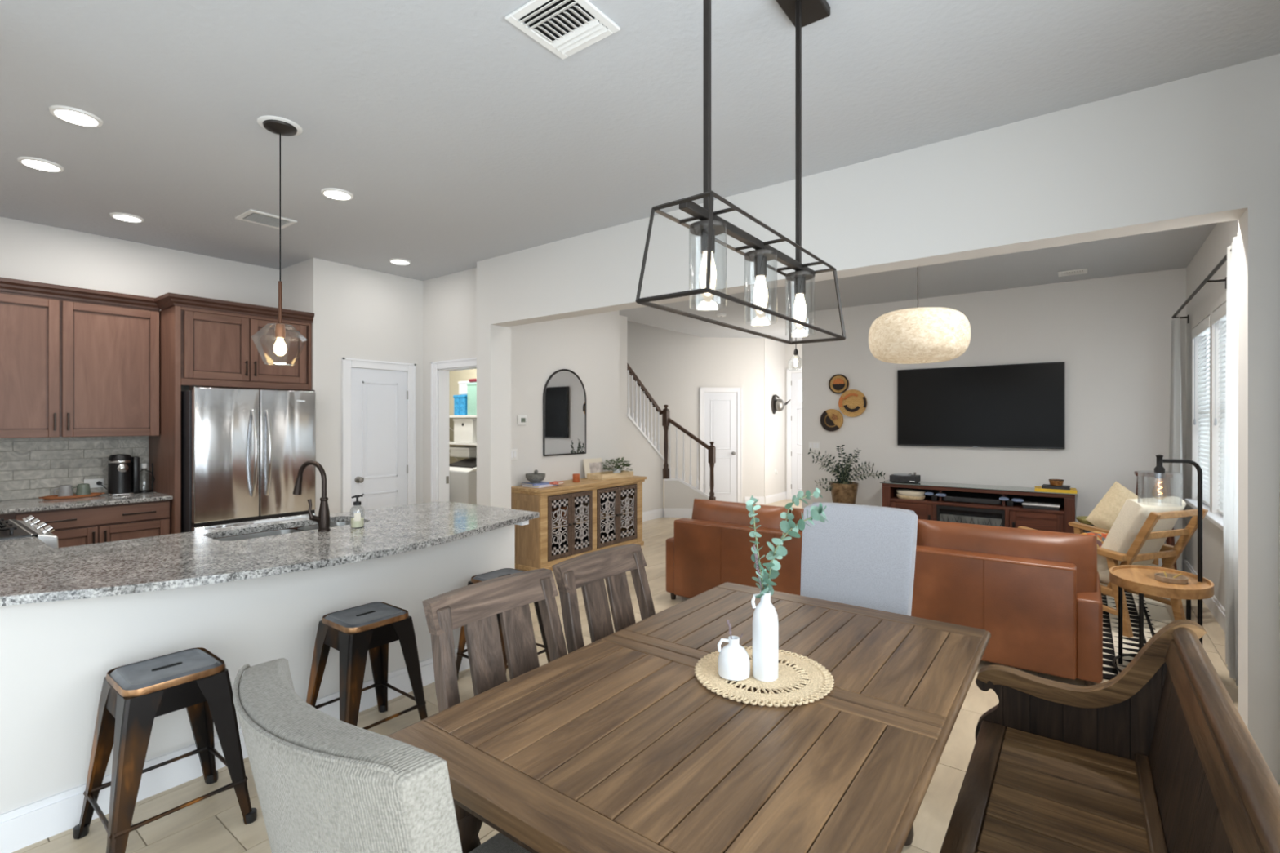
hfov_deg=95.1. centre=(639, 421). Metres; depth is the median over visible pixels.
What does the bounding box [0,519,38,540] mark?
cooktop
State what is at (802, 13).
chandelier
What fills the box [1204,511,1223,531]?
window sill
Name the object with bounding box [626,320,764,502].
wall
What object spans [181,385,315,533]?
refrigerator
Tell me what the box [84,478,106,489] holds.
wall outlet
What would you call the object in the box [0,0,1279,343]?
ceiling
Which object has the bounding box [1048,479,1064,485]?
patterned bowl
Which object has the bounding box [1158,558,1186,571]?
baseboard
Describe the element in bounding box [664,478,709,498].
trim
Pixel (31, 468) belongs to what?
wall
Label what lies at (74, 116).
recessed light
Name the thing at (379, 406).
door
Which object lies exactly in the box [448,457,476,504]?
washing machine
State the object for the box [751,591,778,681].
bottle vase
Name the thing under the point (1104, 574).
seat cushion
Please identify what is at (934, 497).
game controller
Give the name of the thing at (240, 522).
freezer
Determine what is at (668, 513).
baseboard
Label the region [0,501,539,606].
island countertop
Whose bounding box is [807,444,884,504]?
floor plant
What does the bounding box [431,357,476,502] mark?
door frame
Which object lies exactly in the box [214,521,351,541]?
sink
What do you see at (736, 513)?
cushion
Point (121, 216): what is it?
recessed light
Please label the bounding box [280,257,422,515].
wall
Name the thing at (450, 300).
wall
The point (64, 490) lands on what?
coffee mug
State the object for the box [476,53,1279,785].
wall header
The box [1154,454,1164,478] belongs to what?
socket
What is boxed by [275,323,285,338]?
socket
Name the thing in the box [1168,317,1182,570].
curtain
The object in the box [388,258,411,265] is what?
recessed light
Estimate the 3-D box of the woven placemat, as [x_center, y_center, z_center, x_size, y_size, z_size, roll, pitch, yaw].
[0.358,0.735,1.710,0.397,0.009,0.397,0,0,37]
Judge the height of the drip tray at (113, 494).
0.018 m
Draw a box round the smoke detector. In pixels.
[716,313,725,316]
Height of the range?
0.941 m
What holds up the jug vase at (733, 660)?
on the woven placemat
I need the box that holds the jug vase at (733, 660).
[717,635,750,680]
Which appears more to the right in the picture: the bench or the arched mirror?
the bench
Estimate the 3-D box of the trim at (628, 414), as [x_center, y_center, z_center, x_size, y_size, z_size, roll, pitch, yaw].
[0.044,0.247,8.898,0.160,0.735,0.920,0,0,37]
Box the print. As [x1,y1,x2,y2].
[589,462,602,472]
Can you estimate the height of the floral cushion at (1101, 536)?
0.200 m
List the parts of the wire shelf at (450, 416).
rail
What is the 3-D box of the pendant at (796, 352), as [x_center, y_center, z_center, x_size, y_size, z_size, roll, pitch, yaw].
[2.499,-1.170,9.380,0.250,0.700,0.250,0,0,37]
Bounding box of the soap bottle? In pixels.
[350,494,364,528]
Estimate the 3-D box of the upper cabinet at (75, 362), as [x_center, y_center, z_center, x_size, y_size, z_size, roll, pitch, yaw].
[-4.426,-0.446,4.441,0.384,1.122,1.183,0,0,37]
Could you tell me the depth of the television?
6.77 m
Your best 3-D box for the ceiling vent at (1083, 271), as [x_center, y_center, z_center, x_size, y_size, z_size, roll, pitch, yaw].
[4.397,-1.511,5.952,0.240,0.019,0.200,0,0,37]
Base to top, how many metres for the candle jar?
0.090 m
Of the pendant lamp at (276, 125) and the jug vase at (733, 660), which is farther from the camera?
the pendant lamp at (276, 125)
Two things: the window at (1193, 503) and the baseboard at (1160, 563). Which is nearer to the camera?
the window at (1193, 503)
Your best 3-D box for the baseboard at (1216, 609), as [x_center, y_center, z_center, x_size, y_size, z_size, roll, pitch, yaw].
[4.143,1.430,4.129,0.016,0.140,4.120,0,0,37]
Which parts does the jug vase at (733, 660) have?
handle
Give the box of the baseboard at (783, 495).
[764,491,791,504]
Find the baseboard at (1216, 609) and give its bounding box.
[1184,560,1225,632]
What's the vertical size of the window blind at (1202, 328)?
1.570 m
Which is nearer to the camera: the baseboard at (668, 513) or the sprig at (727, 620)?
the sprig at (727, 620)
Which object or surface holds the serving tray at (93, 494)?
on the countertop at (14, 506)
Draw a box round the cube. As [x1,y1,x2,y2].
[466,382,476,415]
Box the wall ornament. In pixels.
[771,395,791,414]
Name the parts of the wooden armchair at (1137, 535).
armrest, leg, seat rail, leg, armrest, post, leg, post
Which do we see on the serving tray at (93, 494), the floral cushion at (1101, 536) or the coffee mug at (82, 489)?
the coffee mug at (82, 489)
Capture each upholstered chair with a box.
[232,657,531,852]
[800,502,917,616]
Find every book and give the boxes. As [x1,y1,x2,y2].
[521,481,549,485]
[522,484,558,488]
[549,480,563,484]
[1034,485,1076,493]
[1041,484,1071,489]
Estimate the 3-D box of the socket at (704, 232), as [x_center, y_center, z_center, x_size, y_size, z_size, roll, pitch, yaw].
[0.181,-0.487,1.565,0.038,0.070,0.038,0,0,37]
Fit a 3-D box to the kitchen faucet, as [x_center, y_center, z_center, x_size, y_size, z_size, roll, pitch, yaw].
[-1.789,0.397,3.154,0.236,0.378,0.102,0,0,17]
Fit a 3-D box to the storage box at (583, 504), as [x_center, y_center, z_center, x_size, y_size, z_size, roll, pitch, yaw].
[-0.588,0.953,6.758,0.188,0.254,0.188,0,0,37]
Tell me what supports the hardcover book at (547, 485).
on the sideboard
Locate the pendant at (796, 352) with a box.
[788,326,802,370]
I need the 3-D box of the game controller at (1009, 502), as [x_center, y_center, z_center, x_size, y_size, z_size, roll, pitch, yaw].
[4.053,0.874,6.389,0.225,0.097,0.055,0,0,37]
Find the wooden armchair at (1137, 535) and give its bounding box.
[1017,496,1208,637]
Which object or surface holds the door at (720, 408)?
in the wall at (673, 366)
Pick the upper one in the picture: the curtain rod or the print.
the curtain rod
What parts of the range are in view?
knob, knob, knob, knob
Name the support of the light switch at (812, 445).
attached to the wall at (1112, 335)
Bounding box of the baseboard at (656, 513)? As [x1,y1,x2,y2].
[642,507,664,521]
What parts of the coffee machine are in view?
lid, spout, water tank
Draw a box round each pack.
[453,395,459,415]
[458,395,467,415]
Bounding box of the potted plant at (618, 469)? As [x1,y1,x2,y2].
[600,457,631,473]
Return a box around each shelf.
[448,415,476,431]
[448,440,476,460]
[552,508,632,528]
[889,495,1064,514]
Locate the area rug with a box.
[1101,590,1172,679]
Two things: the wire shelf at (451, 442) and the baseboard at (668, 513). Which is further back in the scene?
the baseboard at (668, 513)
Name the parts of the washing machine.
glass lid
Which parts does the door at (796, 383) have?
panel, panel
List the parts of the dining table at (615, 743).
leg, edge moulding, leg, edge moulding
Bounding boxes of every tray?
[38,492,105,499]
[107,492,133,496]
[586,470,633,479]
[1109,564,1213,599]
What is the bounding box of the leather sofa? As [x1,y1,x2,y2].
[666,498,1102,685]
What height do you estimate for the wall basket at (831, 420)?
0.302 m
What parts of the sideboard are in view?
panel, frame, door, carved panel, cornice, door, carved panel, panel, floor panel, frame, door, carved panel, panel, door, carved panel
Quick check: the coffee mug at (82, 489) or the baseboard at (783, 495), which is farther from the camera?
the baseboard at (783, 495)
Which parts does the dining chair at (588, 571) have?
post, crest rail, post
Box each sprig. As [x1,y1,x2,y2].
[726,619,742,639]
[746,495,771,598]
[757,502,828,595]
[760,488,822,588]
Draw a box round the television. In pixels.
[897,361,1065,448]
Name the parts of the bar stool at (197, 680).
leg, leg, seat, leg, leg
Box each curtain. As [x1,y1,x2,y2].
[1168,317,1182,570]
[1223,231,1238,686]
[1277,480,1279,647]
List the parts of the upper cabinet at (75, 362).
door, rail, rail, handle, handle, crown moulding, door, rail, rail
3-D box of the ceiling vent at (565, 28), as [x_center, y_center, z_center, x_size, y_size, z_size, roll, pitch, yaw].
[-0.291,-1.511,2.226,0.310,0.019,0.310,0,0,37]
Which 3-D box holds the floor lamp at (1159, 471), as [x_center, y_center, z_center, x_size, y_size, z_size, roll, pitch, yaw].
[3.085,0.845,3.342,0.394,1.311,0.200,0,0,9]
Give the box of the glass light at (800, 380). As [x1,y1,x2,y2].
[799,379,802,401]
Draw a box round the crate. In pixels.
[453,417,476,443]
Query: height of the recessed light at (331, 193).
0.012 m
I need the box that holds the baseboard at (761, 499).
[744,496,764,504]
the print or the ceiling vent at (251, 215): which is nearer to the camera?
the ceiling vent at (251, 215)
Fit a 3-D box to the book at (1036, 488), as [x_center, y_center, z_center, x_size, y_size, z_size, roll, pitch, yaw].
[4.397,0.719,6.201,0.360,0.030,0.262,0,0,34]
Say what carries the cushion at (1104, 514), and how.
on the wooden armchair at (1137, 535)
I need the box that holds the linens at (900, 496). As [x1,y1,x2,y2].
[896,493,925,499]
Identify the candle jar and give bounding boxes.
[572,473,579,482]
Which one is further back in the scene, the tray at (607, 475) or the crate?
the crate
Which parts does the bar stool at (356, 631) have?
leg, leg, seat, leg, leg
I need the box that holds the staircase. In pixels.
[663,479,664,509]
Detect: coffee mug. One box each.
[53,484,73,496]
[72,483,90,495]
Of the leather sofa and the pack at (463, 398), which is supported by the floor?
the leather sofa
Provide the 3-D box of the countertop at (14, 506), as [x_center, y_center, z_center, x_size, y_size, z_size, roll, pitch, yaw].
[-4.429,0.601,4.196,0.653,0.030,1.583,0,0,37]
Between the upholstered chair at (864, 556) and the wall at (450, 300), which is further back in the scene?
the wall at (450, 300)
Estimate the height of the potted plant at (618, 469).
0.231 m
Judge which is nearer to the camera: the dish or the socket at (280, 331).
the socket at (280, 331)
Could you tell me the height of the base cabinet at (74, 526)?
0.882 m
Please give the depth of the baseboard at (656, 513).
8.99 m
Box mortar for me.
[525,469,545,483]
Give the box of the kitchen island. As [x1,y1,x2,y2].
[0,520,528,852]
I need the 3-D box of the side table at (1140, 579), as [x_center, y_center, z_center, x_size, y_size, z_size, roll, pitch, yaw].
[2.995,1.196,3.378,0.450,0.608,0.580,0,0,37]
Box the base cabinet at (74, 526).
[0,499,170,547]
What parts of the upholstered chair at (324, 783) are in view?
seat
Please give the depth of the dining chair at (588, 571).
2.36 m
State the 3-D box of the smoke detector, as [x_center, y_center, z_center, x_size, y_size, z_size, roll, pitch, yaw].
[1.147,-1.501,8.269,0.136,0.038,0.136,0,0,37]
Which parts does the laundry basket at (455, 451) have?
lid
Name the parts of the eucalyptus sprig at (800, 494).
stem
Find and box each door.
[342,357,415,512]
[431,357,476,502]
[699,387,742,502]
[786,368,802,499]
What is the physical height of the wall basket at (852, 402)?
0.362 m
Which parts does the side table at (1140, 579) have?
leg, leg, leg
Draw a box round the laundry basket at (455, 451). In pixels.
[448,446,476,457]
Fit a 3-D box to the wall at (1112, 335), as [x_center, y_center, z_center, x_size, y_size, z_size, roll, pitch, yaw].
[3.937,-0.010,6.980,4.090,3.020,0.150,0,0,37]
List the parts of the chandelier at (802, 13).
rod, bulb, bulb, rod, bulb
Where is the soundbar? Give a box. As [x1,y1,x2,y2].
[942,495,1001,505]
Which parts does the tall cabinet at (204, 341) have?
panel, door, rail, rail, crown moulding, rail, rail, handle, handle, door, rail, rail, panel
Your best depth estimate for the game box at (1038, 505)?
6.19 m
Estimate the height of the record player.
0.120 m
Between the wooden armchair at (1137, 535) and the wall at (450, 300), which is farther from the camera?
the wall at (450, 300)
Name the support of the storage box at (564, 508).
on the sideboard
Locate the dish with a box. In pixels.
[1154,571,1188,584]
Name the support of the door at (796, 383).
in the wall at (789, 348)
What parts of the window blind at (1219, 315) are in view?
cord, rail, head rail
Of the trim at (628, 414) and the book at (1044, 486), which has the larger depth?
the trim at (628, 414)
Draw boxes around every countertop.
[0,491,173,514]
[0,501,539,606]
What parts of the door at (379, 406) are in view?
knob, panel, panel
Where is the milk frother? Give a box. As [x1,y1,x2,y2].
[138,462,155,493]
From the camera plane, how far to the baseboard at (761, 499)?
10.62 m
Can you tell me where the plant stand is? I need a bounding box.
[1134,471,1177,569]
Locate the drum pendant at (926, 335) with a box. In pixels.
[868,266,970,364]
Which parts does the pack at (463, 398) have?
lid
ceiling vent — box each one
[235,208,297,229]
[505,0,620,59]
[1057,268,1087,276]
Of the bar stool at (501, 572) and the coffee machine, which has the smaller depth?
the bar stool at (501, 572)
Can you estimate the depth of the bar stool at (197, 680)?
2.10 m
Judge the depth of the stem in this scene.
1.68 m
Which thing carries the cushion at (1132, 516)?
on the wooden armchair at (1137, 535)
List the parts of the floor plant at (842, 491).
pot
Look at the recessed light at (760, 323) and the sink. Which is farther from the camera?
the recessed light at (760, 323)
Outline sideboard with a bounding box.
[511,475,646,571]
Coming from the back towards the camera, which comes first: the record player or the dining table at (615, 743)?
the record player
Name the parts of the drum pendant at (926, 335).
cord, lamp shade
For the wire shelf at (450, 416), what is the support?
attached to the wall at (450, 300)
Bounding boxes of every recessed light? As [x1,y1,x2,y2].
[17,156,64,172]
[48,105,102,127]
[109,212,144,222]
[320,187,353,200]
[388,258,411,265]
[758,322,770,324]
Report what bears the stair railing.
on the floor
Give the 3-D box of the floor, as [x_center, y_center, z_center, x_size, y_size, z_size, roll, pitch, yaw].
[-0.275,1.560,5.710,9.900,0.120,14.000,0,0,37]
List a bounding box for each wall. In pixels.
[0,217,279,501]
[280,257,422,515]
[422,267,476,502]
[507,310,619,486]
[619,315,663,512]
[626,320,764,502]
[664,480,708,508]
[764,337,785,504]
[785,343,802,500]
[802,267,1186,559]
[1186,219,1238,608]
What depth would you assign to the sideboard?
6.23 m
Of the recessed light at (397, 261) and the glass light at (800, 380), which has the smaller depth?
the recessed light at (397, 261)
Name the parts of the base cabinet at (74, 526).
handle, rail, door, drawer, handle, handle, door, rail, handle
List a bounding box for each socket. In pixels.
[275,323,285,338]
[700,228,715,253]
[754,256,766,277]
[794,276,805,295]
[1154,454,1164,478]
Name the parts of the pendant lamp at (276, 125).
lamp shade, cord, stem, bulb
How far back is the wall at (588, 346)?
6.71 m
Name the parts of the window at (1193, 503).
sill, frame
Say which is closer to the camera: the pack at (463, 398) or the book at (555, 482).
the book at (555, 482)
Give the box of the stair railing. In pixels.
[626,363,715,500]
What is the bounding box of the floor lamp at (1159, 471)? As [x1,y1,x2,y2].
[1137,454,1202,644]
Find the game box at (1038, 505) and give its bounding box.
[1022,501,1060,510]
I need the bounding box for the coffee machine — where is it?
[106,453,139,496]
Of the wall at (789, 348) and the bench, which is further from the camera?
the wall at (789, 348)
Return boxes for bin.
[457,381,470,395]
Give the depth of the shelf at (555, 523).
6.63 m
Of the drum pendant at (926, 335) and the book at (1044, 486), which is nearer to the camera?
the drum pendant at (926, 335)
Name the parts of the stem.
stem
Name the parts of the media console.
post, door, rail, stone panel, fireplace frame, glass, door, rail, post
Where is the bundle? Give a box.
[468,378,476,382]
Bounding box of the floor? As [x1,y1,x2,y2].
[11,498,1279,852]
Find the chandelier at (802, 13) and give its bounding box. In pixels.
[635,0,845,344]
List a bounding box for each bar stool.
[72,647,257,852]
[306,601,427,729]
[455,568,550,680]
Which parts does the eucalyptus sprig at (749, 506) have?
stem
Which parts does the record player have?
platter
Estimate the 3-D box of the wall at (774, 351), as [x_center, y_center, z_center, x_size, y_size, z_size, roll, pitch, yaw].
[2.526,-0.010,11.086,0.120,3.020,1.040,0,0,37]
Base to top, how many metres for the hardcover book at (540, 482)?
0.016 m
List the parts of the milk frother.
handle, frame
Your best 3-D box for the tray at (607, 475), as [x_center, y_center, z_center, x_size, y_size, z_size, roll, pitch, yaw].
[-0.347,0.635,6.979,0.240,0.065,0.602,0,0,37]
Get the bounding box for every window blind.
[1191,315,1209,506]
[1211,301,1226,515]
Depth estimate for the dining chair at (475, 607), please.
1.92 m
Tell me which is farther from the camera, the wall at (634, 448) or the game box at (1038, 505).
the wall at (634, 448)
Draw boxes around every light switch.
[511,448,517,460]
[808,441,820,449]
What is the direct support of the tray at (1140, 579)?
on the side table at (1140, 579)
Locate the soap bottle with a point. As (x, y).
(357, 522)
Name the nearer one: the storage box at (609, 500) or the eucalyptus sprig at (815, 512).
the eucalyptus sprig at (815, 512)
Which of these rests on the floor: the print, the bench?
the bench
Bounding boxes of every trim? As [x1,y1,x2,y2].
[626,413,664,460]
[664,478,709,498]
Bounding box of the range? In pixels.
[0,515,58,548]
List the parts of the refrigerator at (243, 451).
door, handle, handle, door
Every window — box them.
[1184,332,1210,512]
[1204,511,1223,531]
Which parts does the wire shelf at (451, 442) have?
rail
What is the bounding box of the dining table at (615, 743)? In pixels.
[386,582,991,852]
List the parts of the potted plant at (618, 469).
pot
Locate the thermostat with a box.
[517,415,527,424]
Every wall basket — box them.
[820,408,843,431]
[828,373,848,394]
[838,389,866,417]
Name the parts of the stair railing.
handrail, handrail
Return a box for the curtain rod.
[1171,248,1231,323]
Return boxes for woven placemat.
[693,646,834,706]
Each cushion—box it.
[691,498,791,529]
[915,519,1097,593]
[1081,531,1107,546]
[1085,481,1159,565]
[1097,496,1186,572]
[1098,563,1160,583]
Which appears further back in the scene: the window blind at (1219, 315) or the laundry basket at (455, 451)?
the laundry basket at (455, 451)
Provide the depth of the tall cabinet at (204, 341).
4.84 m
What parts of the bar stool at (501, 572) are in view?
leg, seat, leg, leg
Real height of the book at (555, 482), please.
0.022 m
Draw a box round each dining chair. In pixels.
[422,568,567,711]
[551,543,655,653]
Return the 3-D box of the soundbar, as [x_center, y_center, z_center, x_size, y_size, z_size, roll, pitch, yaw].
[3.757,0.886,6.632,0.580,0.060,0.082,0,0,37]
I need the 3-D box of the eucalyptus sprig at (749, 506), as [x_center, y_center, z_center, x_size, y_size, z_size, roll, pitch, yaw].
[0.341,0.370,1.681,0.074,0.315,0.055,0,0,9]
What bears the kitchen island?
on the floor
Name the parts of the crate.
lid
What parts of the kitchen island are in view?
baseboard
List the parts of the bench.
scroll post, moulding, moulding, rail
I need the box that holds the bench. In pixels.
[939,619,1279,852]
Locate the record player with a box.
[889,472,920,483]
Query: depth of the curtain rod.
4.27 m
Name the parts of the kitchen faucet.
spout, lever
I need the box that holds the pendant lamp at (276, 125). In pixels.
[257,115,302,365]
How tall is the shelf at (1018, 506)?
0.033 m
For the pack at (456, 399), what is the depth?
8.06 m
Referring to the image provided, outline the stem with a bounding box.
[752,544,762,591]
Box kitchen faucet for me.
[293,460,330,531]
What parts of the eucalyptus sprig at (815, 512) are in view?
stem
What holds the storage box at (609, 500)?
on the sideboard
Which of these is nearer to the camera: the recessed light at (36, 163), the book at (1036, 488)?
the recessed light at (36, 163)
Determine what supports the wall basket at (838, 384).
attached to the wall at (1112, 335)
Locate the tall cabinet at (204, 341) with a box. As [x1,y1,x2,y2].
[148,292,314,533]
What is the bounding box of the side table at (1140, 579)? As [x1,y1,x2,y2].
[1109,564,1213,672]
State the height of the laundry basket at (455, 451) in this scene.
0.136 m
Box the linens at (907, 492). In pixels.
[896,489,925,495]
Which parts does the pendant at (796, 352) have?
bulb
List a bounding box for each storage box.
[551,506,566,522]
[577,497,587,515]
[600,487,613,512]
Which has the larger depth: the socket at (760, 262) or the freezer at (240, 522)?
the freezer at (240, 522)
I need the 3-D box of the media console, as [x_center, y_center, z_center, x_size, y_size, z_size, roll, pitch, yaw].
[3.797,1.117,6.685,1.920,0.766,0.430,0,0,37]
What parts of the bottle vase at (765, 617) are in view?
handle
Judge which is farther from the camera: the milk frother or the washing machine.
the washing machine
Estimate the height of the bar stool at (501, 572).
0.600 m
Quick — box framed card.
[582,457,603,477]
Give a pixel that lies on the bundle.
(471, 380)
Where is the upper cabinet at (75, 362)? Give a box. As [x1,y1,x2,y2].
[0,277,159,438]
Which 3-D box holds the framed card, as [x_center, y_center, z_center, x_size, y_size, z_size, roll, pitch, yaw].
[-0.552,0.546,6.956,0.047,0.218,0.320,0,0,37]
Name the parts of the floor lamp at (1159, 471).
lamp shade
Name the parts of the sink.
bowl, bowl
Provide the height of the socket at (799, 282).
0.070 m
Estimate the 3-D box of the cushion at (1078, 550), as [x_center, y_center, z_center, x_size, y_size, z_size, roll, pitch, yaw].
[2.268,0.925,3.705,0.986,0.509,0.319,0,0,37]
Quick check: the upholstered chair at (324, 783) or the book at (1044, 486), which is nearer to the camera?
the upholstered chair at (324, 783)
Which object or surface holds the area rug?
on the floor
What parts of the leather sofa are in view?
arm, arm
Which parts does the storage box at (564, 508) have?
lid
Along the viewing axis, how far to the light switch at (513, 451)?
6.07 m
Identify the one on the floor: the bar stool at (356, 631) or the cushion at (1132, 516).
the bar stool at (356, 631)
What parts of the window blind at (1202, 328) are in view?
cord, head rail, rail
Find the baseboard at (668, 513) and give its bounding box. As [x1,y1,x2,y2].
[664,508,693,517]
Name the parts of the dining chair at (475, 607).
post, crest rail, post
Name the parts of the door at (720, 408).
panel, panel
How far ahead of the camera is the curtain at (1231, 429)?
3.38 m
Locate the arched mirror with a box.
[542,368,586,456]
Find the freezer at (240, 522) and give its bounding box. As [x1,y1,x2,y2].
[191,512,315,531]
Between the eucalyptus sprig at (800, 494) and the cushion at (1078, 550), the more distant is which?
the cushion at (1078, 550)
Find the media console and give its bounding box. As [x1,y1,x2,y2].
[880,480,1077,533]
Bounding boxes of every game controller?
[924,491,946,501]
[999,496,1023,506]

